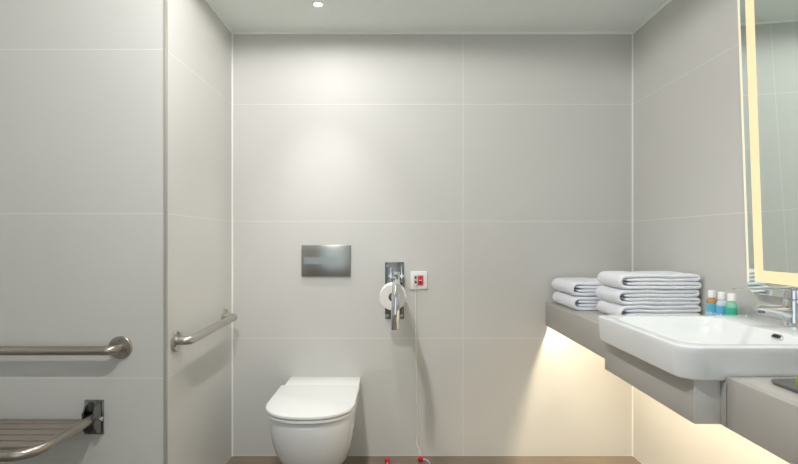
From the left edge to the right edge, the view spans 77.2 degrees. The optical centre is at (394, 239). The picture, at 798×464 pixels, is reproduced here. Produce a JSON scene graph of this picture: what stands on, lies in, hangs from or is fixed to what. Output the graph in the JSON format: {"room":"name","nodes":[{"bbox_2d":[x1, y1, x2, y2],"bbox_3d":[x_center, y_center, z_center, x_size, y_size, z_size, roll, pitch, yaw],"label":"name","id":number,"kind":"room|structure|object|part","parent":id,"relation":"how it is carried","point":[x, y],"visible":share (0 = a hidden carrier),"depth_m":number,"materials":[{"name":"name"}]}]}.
{"room":"accessible hotel bathroom","nodes":[
{"label":"accessible hotel bathroom","id":0,"kind":"room"},
{"bbox_2d":[0,0,177,463],"bbox_3d":[-1.518,0.021,1.875,1.364,2.174,0.100,0,0,0],"label":"wall","id":1,"kind":"structure","parent":0,"point":[81,81],"depth_m":1.82,"materials":[{"name":"tile"}]},
{"bbox_2d":[0,400,103,461],"bbox_3d":[-1.321,0.645,1.657,0.537,0.126,0.336,0,0,0],"label":"shower seat","id":2,"kind":"object","parent":1,"relation":"attached to","point":[20,439],"visible":1,"depth_m":1.69,"materials":[{"name":"silver metal"}]},
{"bbox_3d":[-1.316,0.646,1.643,0.491,0.041,0.309,0,0,0],"label":"tube frame","id":3,"kind":"part","parent":2,"relation":"part of","materials":[{"name":"silver metal"}]},
{"bbox_2d":[0,336,132,358],"bbox_3d":[-1.380,0.391,1.788,0.844,0.084,0.074,0,0,0],"label":"grab bar","id":4,"kind":"object","parent":1,"relation":"attached to","point":[120,347],"visible":1,"depth_m":1.75,"materials":[{"name":"silver metal"}]},
{"bbox_2d":[163,0,167,463],"bbox_3d":[-0.840,0.021,1.830,0.010,2.174,0.014,0,0,0],"label":"trim","id":5,"kind":"structure","parent":1,"relation":"attached to","point":[165,2],"depth_m":1.82,"materials":[{"name":"grey"}]},
{"bbox_2d":[178,0,231,463],"bbox_3d":[-0.886,0.021,2.244,0.100,2.174,0.639,0,0,0],"label":"wall","id":6,"kind":"structure","parent":0,"point":[204,42],"depth_m":2.17,"materials":[{"name":"tile"}]},
{"bbox_2d":[170,308,236,351],"bbox_3d":[-0.800,0.379,2.172,0.072,0.088,0.625,0,0,0],"label":"grab bar","id":7,"kind":"object","parent":6,"relation":"attached to","point":[177,339],"visible":1,"depth_m":1.98,"materials":[{"name":"silver metal"}]},
{"bbox_2d":[205,0,232,33],"bbox_3d":[-0.833,-1.060,2.192,0.006,0.011,0.733,0,0,0],"label":"trim","id":8,"kind":"structure","parent":6,"relation":"attached to","point":[207,1],"depth_m":2.36,"materials":[{"name":"white plastic"}]},
{"bbox_2d":[233,34,631,455],"bbox_3d":[0.192,0.021,2.614,2.256,2.174,0.100,0,0,0],"label":"wall","id":9,"kind":"structure","parent":0,"point":[497,168],"depth_m":2.56,"materials":[{"name":"tile"}]},
{"bbox_2d":[232,34,232,456],"bbox_3d":[-0.833,0.026,2.561,0.006,2.163,0.006,0,0,0],"label":"trim","id":10,"kind":"structure","parent":9,"relation":"attached to","point":[232,34],"depth_m":2.56,"materials":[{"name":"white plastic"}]},
{"bbox_2d":[266,377,360,463],"bbox_3d":[-0.362,0.867,2.273,0.380,0.333,0.582,0,0,0],"label":"toilet","id":11,"kind":"object","parent":9,"relation":"attached to","point":[313,419],"visible":1,"depth_m":2.07,"materials":[{"name":"white ceramic"}]},
{"bbox_3d":[-0.362,0.709,2.199,0.380,0.014,0.433,0,0,0],"label":"lid","id":12,"kind":"part","parent":11,"relation":"part of","materials":[{"name":"white plastic"}]},
{"bbox_3d":[-0.362,0.727,2.200,0.374,0.012,0.429,0,0,0],"label":"seat","id":13,"kind":"part","parent":11,"relation":"part of","materials":[{"name":"white plastic"}]},
{"bbox_2d":[301,245,350,275],"bbox_3d":[-0.352,0.105,2.557,0.252,0.161,0.014,0,0,0],"label":"flush plate","id":14,"kind":"object","parent":9,"relation":"attached to","point":[316,260],"visible":1,"depth_m":2.55,"materials":[{"name":"silver metal"}]},
{"bbox_2d":[385,262,403,330],"bbox_3d":[-0.003,0.259,2.241,0.097,0.292,0.645,0,0,0],"label":"support rail","id":15,"kind":"object","parent":9,"relation":"attached to","point":[394,271],"visible":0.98,"depth_m":2.49,"materials":[{"name":"silver metal"}]},
{"bbox_2d":[380,282,405,309],"bbox_3d":[-0.009,0.263,2.350,0.123,0.123,0.100,0,0,0],"label":"toilet roll","id":16,"kind":"object","parent":15,"relation":"hanging from","point":[385,300],"visible":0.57,"depth_m":2.30,"materials":[{"name":"white paper"}]},
{"bbox_2d":[385,271,429,463],"bbox_3d":[0.061,0.635,2.478,0.228,0.947,0.172,0,0,0],"label":"pull cord","id":17,"kind":"object","parent":9,"relation":"attached to","point":[418,279],"visible":1,"depth_m":2.55,"materials":[{"name":"white plastic"}]},
{"bbox_2d":[410,271,426,288],"bbox_3d":[0.121,0.206,2.558,0.087,0.091,0.012,0,0,0],"label":"switch plate","id":18,"kind":"object","parent":9,"relation":"attached to","point":[418,279],"depth_m":2.55,"materials":[{"name":"white plastic"}]},
{"bbox_2d":[233,32,631,33],"bbox_3d":[0.192,-1.060,2.561,2.056,0.011,0.006,0,0,0],"label":"trim","id":19,"kind":"structure","parent":9,"relation":"attached to","point":[233,32],"depth_m":2.56,"materials":[{"name":"white plastic"}]},
{"bbox_2d":[632,34,632,456],"bbox_3d":[1.217,0.026,2.561,0.006,2.163,0.006,0,0,0],"label":"trim","id":20,"kind":"structure","parent":9,"relation":"attached to","point":[632,34],"depth_m":2.56,"materials":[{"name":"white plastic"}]},
{"bbox_2d":[226,456,640,463],"bbox_3d":[-0.440,1.158,0.632,3.520,0.100,4.064,0,0,0],"label":"floor","id":21,"kind":"structure","parent":0,"point":[235,459],"depth_m":2.51,"materials":[{"name":"tile"}]},
{"bbox_2d":[209,0,667,31],"bbox_3d":[-0.440,-1.116,0.632,3.520,0.100,4.064,0,0,0],"label":"ceiling","id":22,"kind":"structure","parent":0,"point":[239,15],"depth_m":2.36,"materials":[{"name":"white paint"}]},
{"bbox_2d":[312,2,323,6],"bbox_3d":[-0.348,-1.065,2.262,0.054,0.002,0.054,0,0,0],"label":"recessed light","id":23,"kind":"object","parent":22,"relation":"in","point":[317,4],"visible":1,"depth_m":2.26,"materials":[{"name":"white paint"}]},
{"bbox_2d":[633,0,789,463],"bbox_3d":[1.270,0.021,0.582,0.100,2.174,3.964,0,0,0],"label":"wall","id":24,"kind":"structure","parent":0,"point":[689,208],"depth_m":2.07,"materials":[{"name":"tile"}]},
{"bbox_2d":[632,0,671,33],"bbox_3d":[1.217,-1.060,0.629,0.006,0.011,3.858,0,0,0],"label":"trim","id":25,"kind":"structure","parent":24,"relation":"attached to","point":[668,1],"depth_m":2.36,"materials":[{"name":"white plastic"}]},
{"bbox_2d":[546,302,797,463],"bbox_3d":[0.966,0.379,1.557,0.509,0.118,2.014,0,0,0],"label":"countertop","id":26,"kind":"structure","parent":24,"relation":"attached to","point":[762,412],"depth_m":1.19,"materials":[{"name":"stone"}]},
{"bbox_2d":[552,291,600,310],"bbox_3d":[0.959,0.286,2.392,0.330,0.065,0.288,0,0,0],"label":"folded towel","id":27,"kind":"object","parent":26,"relation":"on","point":[583,303],"visible":0.41,"depth_m":2.26,"materials":[{"name":"white fabric"}]},
{"bbox_2d":[552,277,602,295],"bbox_3d":[0.955,0.221,2.393,0.330,0.064,0.288,0,0,0],"label":"folded towel","id":28,"kind":"object","parent":27,"relation":"on","point":[578,286],"visible":0.53,"depth_m":2.28,"materials":[{"name":"white fabric"}]},
{"bbox_2d":[549,302,607,322],"bbox_3d":[1.003,0.331,2.130,0.434,0.022,0.868,0,0,0],"label":"countertop","id":29,"kind":"structure","parent":26,"relation":"on","point":[592,315],"depth_m":2.20,"materials":[{"name":"stone"}]},
{"bbox_2d":[597,299,700,314],"bbox_3d":[1.047,0.288,2.078,0.335,0.062,0.223,0,0,0],"label":"folded towel","id":30,"kind":"object","parent":26,"relation":"on","point":[604,306],"visible":0.7,"depth_m":1.97,"materials":[{"name":"white fabric"}]},
{"bbox_2d":[596,285,700,304],"bbox_3d":[1.041,0.226,2.080,0.337,0.062,0.222,0,0,0],"label":"folded towel","id":31,"kind":"object","parent":30,"relation":"on","point":[613,294],"visible":0.91,"depth_m":1.97,"materials":[{"name":"white fabric"}]},
{"bbox_2d":[597,271,701,288],"bbox_3d":[1.044,0.165,2.076,0.333,0.062,0.223,0,0,0],"label":"folded towel","id":32,"kind":"object","parent":31,"relation":"on","point":[618,279],"visible":1,"depth_m":1.97,"materials":[{"name":"white fabric"}]},
{"bbox_2d":[598,315,797,380],"bbox_3d":[0.944,0.290,1.419,0.544,0.081,0.506,0,0,0],"label":"basin","id":33,"kind":"object","parent":26,"relation":"in","point":[691,347],"visible":1,"depth_m":1.34,"materials":[{"name":"white ceramic"}]},
{"bbox_2d":[732,286,797,328],"bbox_3d":[1.073,0.192,1.437,0.198,0.117,0.058,0,0,0],"label":"faucet","id":34,"kind":"object","parent":33,"relation":"on","point":[788,311],"visible":1,"depth_m":1.42,"materials":[{"name":"silver metal"}]},
{"bbox_3d":[1.062,0.141,1.437,0.176,0.013,0.034,0,0,0],"label":"lever","id":35,"kind":"part","parent":34,"relation":"part of","materials":[{"name":"silver metal"}]},
{"bbox_3d":[1.096,0.212,1.437,0.119,0.052,0.040,0,0,0],"label":"spout","id":36,"kind":"part","parent":34,"relation":"part of","materials":[{"name":"silver metal"}]},
{"bbox_3d":[1.143,0.151,1.437,0.047,0.036,0.047,0,0,0],"label":"handle","id":37,"kind":"part","parent":34,"relation":"part of","materials":[{"name":"silver metal"}]},
{"bbox_3d":[0.751,0.385,1.196,0.078,0.105,0.018,0,0,0],"label":"apron panel","id":38,"kind":"part","parent":26,"relation":"part of","materials":[{"name":"stone"}]},
{"bbox_2d":[706,290,716,314],"bbox_3d":[1.152,0.251,1.818,0.035,0.137,0.035,0,0,0],"label":"toiletry bottle","id":39,"kind":"object","parent":26,"relation":"on","point":[711,301],"visible":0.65,"depth_m":1.81,"materials":[{"name":"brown plastic"}]},
{"bbox_2d":[716,292,726,314],"bbox_3d":[1.152,0.251,1.761,0.035,0.137,0.035,0,0,0],"label":"toiletry bottle","id":40,"kind":"object","parent":26,"relation":"on","point":[721,303],"visible":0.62,"depth_m":1.75,"materials":[{"name":"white plastic"}]},
{"bbox_2d":[726,293,737,314],"bbox_3d":[1.152,0.251,1.711,0.035,0.137,0.035,0,0,0],"label":"toiletry bottle","id":41,"kind":"object","parent":26,"relation":"on","point":[731,306],"visible":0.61,"depth_m":1.70,"materials":[{"name":"green plastic"}]},
{"bbox_2d":[733,377,797,403],"bbox_3d":[1.003,0.331,0.869,0.434,0.022,0.637,0,0,0],"label":"countertop","id":42,"kind":"structure","parent":26,"relation":"on","point":[764,383],"depth_m":1.09,"materials":[{"name":"stone"}]},
{"bbox_2d":[771,378,797,392],"bbox_3d":[0.969,0.315,0.919,0.272,0.009,0.408,0,0,0],"label":"serving tray","id":43,"kind":"object","parent":26,"relation":"on","point":[790,384],"visible":1,"depth_m":1.09,"materials":[{"name":"grey stone"}]},
{"bbox_2d":[737,0,797,296],"bbox_3d":[1.180,-0.350,1.187,0.072,1.050,0.974,0,0,0],"label":"wall mirror","id":44,"kind":"object","parent":24,"relation":"attached to","point":[767,29],"visible":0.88,"depth_m":1.55,"materials":[{"name":"clear glass"}]}
]}

